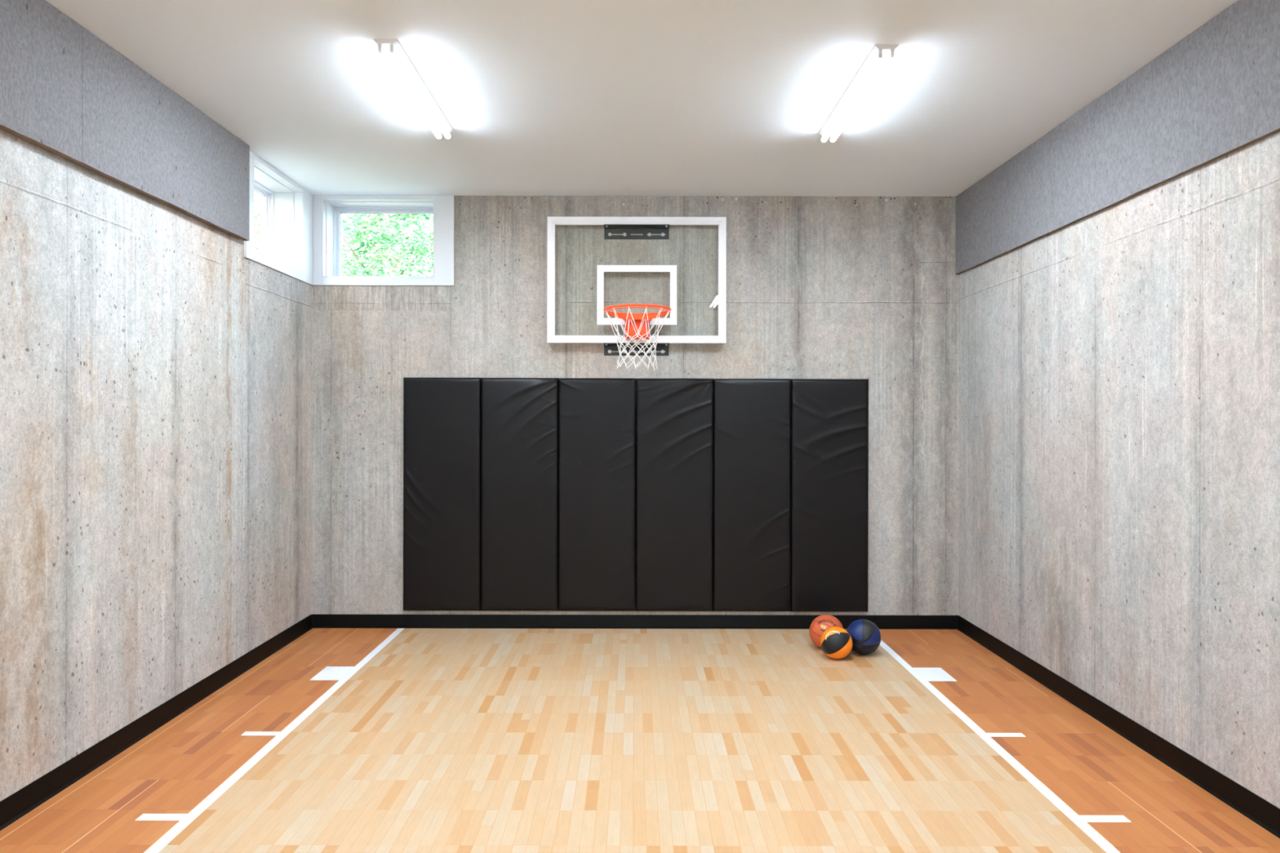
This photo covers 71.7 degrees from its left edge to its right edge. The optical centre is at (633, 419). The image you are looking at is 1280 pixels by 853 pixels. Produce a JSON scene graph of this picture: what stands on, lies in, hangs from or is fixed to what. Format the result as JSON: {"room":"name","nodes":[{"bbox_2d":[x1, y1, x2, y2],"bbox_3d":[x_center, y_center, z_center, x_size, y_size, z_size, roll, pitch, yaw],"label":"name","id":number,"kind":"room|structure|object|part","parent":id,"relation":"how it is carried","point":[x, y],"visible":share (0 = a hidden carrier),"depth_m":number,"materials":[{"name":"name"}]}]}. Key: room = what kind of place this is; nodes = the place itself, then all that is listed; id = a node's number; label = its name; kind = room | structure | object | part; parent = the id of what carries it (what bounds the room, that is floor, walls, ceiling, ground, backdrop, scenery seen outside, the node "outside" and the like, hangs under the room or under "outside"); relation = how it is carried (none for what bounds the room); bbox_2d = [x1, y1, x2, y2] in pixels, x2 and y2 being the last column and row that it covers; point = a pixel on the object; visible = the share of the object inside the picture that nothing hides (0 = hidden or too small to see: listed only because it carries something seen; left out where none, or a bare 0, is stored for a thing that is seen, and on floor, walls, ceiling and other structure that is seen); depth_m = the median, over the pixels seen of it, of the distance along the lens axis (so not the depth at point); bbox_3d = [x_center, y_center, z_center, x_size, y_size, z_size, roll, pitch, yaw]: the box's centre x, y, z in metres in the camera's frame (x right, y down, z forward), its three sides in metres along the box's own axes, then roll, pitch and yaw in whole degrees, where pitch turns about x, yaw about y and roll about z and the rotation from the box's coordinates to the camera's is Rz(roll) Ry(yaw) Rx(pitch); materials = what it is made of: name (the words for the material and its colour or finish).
{"room":"indoor basketball court","nodes":[
{"label":"indoor basketball court","id":0,"kind":"room"},
{"bbox_2d":[0,128,311,801],"bbox_3d":[-2.654,-0.066,1.349,0.288,3.366,11.098,0,0,0],"label":"wall","id":1,"kind":"structure","parent":0,"point":[156,375],"depth_m":4.42,"materials":[{"name":"concrete"}]},
{"bbox_2d":[0,0,82,162],"bbox_3d":[-2.477,-1.444,3.325,0.056,0.604,1.218,0,0,0],"label":"board","id":2,"kind":"object","parent":1,"relation":"attached to","point":[41,46],"visible":1,"depth_m":3.67,"materials":[{"name":"grey fabric"}]},
{"bbox_2d":[70,26,212,222],"bbox_3d":[-2.477,-1.444,4.543,0.056,0.605,1.213,0,0,0],"label":"board","id":3,"kind":"object","parent":1,"relation":"attached to","point":[139,135],"visible":0.98,"depth_m":4.41,"materials":[{"name":"grey fabric"}]},
{"bbox_2d":[0,614,312,831],"bbox_3d":[-2.503,1.566,1.349,0.020,0.104,11.098,0,0,0],"label":"baseboard","id":4,"kind":"structure","parent":1,"relation":"attached to","point":[24,801],"depth_m":4.42,"materials":[{"name":"black plastic"}]},
{"bbox_2d":[203,119,249,240],"bbox_3d":[-2.477,-1.444,5.397,0.056,0.605,0.493,0,0,0],"label":"board","id":5,"kind":"object","parent":1,"relation":"attached to","point":[230,154],"visible":0.94,"depth_m":5.39,"materials":[{"name":"grey fabric"}]},
{"bbox_2d":[253,157,303,271],"bbox_3d":[-2.645,-1.415,6.236,0.309,0.609,0.872,0,0,0],"label":"window","id":6,"kind":"structure","parent":1,"relation":"in","point":[281,201],"depth_m":6.66,"materials":[{"name":"white paint"}]},
{"bbox_3d":[-2.770,-1.415,6.236,0.045,0.549,0.812,0,0,0],"label":"sash","id":7,"kind":"part","parent":6,"relation":"part of","materials":[{"name":"white paint"}]},
{"bbox_3d":[-2.753,-1.415,6.236,0.092,0.609,0.872,0,0,0],"label":"frame","id":8,"kind":"part","parent":6,"relation":"part of","materials":[{"name":"white paint"}]},
{"bbox_2d":[244,151,313,285],"bbox_3d":[-2.500,-1.397,6.299,0.016,0.701,1.198,0,0,0],"label":"trim","id":9,"kind":"structure","parent":1,"relation":"attached to","point":[306,276],"depth_m":6.54,"materials":[{"name":"white paint"}]},
{"bbox_2d":[311,195,959,615],"bbox_3d":[0.010,-0.061,7.042,5.616,3.366,0.288,0,0,0],"label":"wall","id":10,"kind":"structure","parent":0,"point":[818,286],"depth_m":6.90,"materials":[{"name":"concrete"}]},
{"bbox_2d":[322,198,434,277],"bbox_3d":[-1.988,-1.414,7.035,0.866,0.609,0.309,0,0,0],"label":"window","id":11,"kind":"structure","parent":10,"relation":"in","point":[332,208],"depth_m":7.04,"materials":[{"name":"white paint"}]},
{"bbox_2d":[313,195,453,285],"bbox_3d":[-1.945,-1.396,6.890,1.091,0.701,0.016,0,0,0],"label":"trim","id":12,"kind":"structure","parent":10,"relation":"attached to","point":[443,266],"depth_m":6.88,"materials":[{"name":"white paint"}]},
{"bbox_2d":[403,377,480,610],"bbox_3d":[-1.487,0.575,6.868,0.598,1.805,0.058,0,0,0],"label":"pad","id":13,"kind":"object","parent":10,"relation":"attached to","point":[442,415],"visible":1,"depth_m":6.84,"materials":[{"name":"black leather"}]},
{"bbox_2d":[480,377,558,610],"bbox_3d":[-0.887,0.577,6.867,0.597,1.804,0.061,0,0,0],"label":"pad","id":14,"kind":"object","parent":10,"relation":"attached to","point":[519,416],"visible":1,"depth_m":6.84,"materials":[{"name":"black leather"}]},
{"bbox_2d":[558,377,635,611],"bbox_3d":[-0.286,0.579,6.868,0.598,1.804,0.059,0,0,0],"label":"pad","id":15,"kind":"object","parent":10,"relation":"attached to","point":[597,416],"visible":1,"depth_m":6.84,"materials":[{"name":"black leather"}]},
{"bbox_2d":[311,613,958,629],"bbox_3d":[0.007,1.570,6.888,5.040,0.104,0.020,0,0,0],"label":"baseboard","id":16,"kind":"structure","parent":10,"relation":"attached to","point":[318,621],"depth_m":6.89,"materials":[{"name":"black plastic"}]},
{"bbox_2d":[546,216,726,369],"bbox_3d":[0.020,-0.957,6.514,1.368,1.194,0.767,0,0,0],"label":"basketball hoop","id":17,"kind":"object","parent":10,"relation":"attached to","point":[637,337],"visible":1,"depth_m":6.78,"materials":[{"name":"white metal"}]},
{"bbox_2d":[635,377,713,611],"bbox_3d":[0.315,0.581,6.865,0.598,1.803,0.064,0,0,0],"label":"pad","id":18,"kind":"object","parent":10,"relation":"attached to","point":[674,417],"visible":1,"depth_m":6.84,"materials":[{"name":"black leather"}]},
{"bbox_2d":[713,378,791,611],"bbox_3d":[0.915,0.583,6.868,0.598,1.803,0.058,0,0,0],"label":"pad","id":19,"kind":"object","parent":10,"relation":"attached to","point":[752,417],"visible":1,"depth_m":6.84,"materials":[{"name":"black leather"}]},
{"bbox_2d":[791,378,868,612],"bbox_3d":[1.516,0.585,6.867,0.596,1.802,0.061,0,0,0],"label":"pad","id":20,"kind":"object","parent":10,"relation":"attached to","point":[829,417],"visible":1,"depth_m":6.84,"materials":[{"name":"black leather"}]},
{"bbox_2d":[0,628,1279,852],"bbox_3d":[0.007,1.682,1.349,5.616,0.120,11.674,0,0,0],"label":"floor","id":21,"kind":"structure","parent":0,"point":[338,740],"depth_m":4.23,"materials":[{"name":"wood"}]},
{"bbox_2d":[809,614,843,648],"bbox_3d":[1.366,1.505,6.285,0.239,0.239,0.239,0,0,23],"label":"basketball","id":22,"kind":"object","parent":21,"relation":"on","point":[820,624],"visible":0.64,"depth_m":6.22,"materials":[{"name":"orange rubber"}]},
{"bbox_2d":[820,626,853,659],"bbox_3d":[1.377,1.516,6.024,0.216,0.216,0.216,0,0,26],"label":"basketball","id":23,"kind":"object","parent":21,"relation":"on","point":[836,642],"visible":1,"depth_m":5.95,"materials":[{"name":"orange rubber"}]},
{"bbox_2d":[846,619,880,654],"bbox_3d":[1.590,1.505,6.144,0.240,0.239,0.239,0,0,25],"label":"basketball","id":24,"kind":"object","parent":21,"relation":"on","point":[865,635],"visible":0.88,"depth_m":6.06,"materials":[{"name":"blue rubber"}]},
{"bbox_2d":[45,0,1238,196],"bbox_3d":[0.013,-1.869,1.349,5.616,0.250,11.674,0,0,0],"label":"ceiling","id":25,"kind":"structure","parent":0,"point":[538,97],"depth_m":4.56,"materials":[{"name":"paint"}]},
{"bbox_2d":[373,39,453,138],"bbox_3d":[-1.139,-1.714,4.690,0.110,0.064,1.260,0,0,0],"label":"strip light","id":26,"kind":"object","parent":25,"relation":"attached to","point":[391,51],"visible":1,"depth_m":4.51,"materials":[{"name":"white plastic"}]},
{"bbox_2d":[818,44,898,142],"bbox_3d":[1.173,-1.710,4.740,0.110,0.064,1.260,0,0,0],"label":"strip light","id":27,"kind":"object","parent":25,"relation":"attached to","point":[880,57],"visible":1,"depth_m":4.56,"materials":[{"name":"white plastic"}]},
{"bbox_2d":[958,130,1279,808],"bbox_3d":[2.674,-0.056,1.349,0.288,3.366,11.098,0,0,0],"label":"wall","id":28,"kind":"structure","parent":0,"point":[1119,526],"depth_m":4.36,"materials":[{"name":"concrete"}]},
{"bbox_2d":[955,182,978,274],"bbox_3d":[2.516,-1.433,6.693,0.028,0.609,0.404,0,0,0],"label":"board","id":29,"kind":"object","parent":28,"relation":"attached to","point":[966,200],"visible":0.95,"depth_m":6.68,"materials":[{"name":"grey fabric"}]},
{"bbox_2d":[975,128,1057,265],"bbox_3d":[2.516,-1.433,5.880,0.028,0.608,1.218,0,0,0],"label":"board","id":30,"kind":"object","parent":28,"relation":"attached to","point":[1015,202],"visible":0.99,"depth_m":5.79,"materials":[{"name":"grey fabric"}]},
{"bbox_2d":[956,615,1279,838],"bbox_3d":[2.517,1.574,1.349,0.020,0.104,11.098,0,0,0],"label":"baseboard","id":31,"kind":"structure","parent":28,"relation":"attached to","point":[1258,810],"depth_m":4.37,"materials":[{"name":"black plastic"}]},
{"bbox_2d":[1054,40,1186,230],"bbox_3d":[2.516,-1.433,4.660,0.028,0.609,1.218,0,0,0],"label":"board","id":32,"kind":"object","parent":28,"relation":"attached to","point":[1126,143],"visible":0.99,"depth_m":4.55,"materials":[{"name":"grey fabric"}]},
{"bbox_2d":[1181,0,1279,172],"bbox_3d":[2.516,-1.433,3.440,0.029,0.609,1.218,0,0,0],"label":"board","id":33,"kind":"object","parent":28,"relation":"attached to","point":[1230,64],"visible":1,"depth_m":3.72,"materials":[{"name":"grey fabric"}]},
{"label":"outside","id":34,"kind":"structure","parent":0,"visible":0},
{"bbox_3d":[-4.999,-0.737,20.000,70.000,0.300,80.000,0,0,0],"label":"ground","id":35,"kind":"structure","parent":34,"visible":0},
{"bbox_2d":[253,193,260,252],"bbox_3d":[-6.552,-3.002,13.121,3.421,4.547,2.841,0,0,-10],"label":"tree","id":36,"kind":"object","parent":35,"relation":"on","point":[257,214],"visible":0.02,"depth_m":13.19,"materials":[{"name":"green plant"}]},
{"bbox_2d":[341,213,433,275],"bbox_3d":[-3.429,-2.681,12.368,2.946,4.244,2.934,0,0,-11],"label":"tree","id":37,"kind":"object","parent":35,"relation":"on","point":[373,231],"visible":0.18,"depth_m":11.87,"materials":[{"name":"green plant"}]}
]}

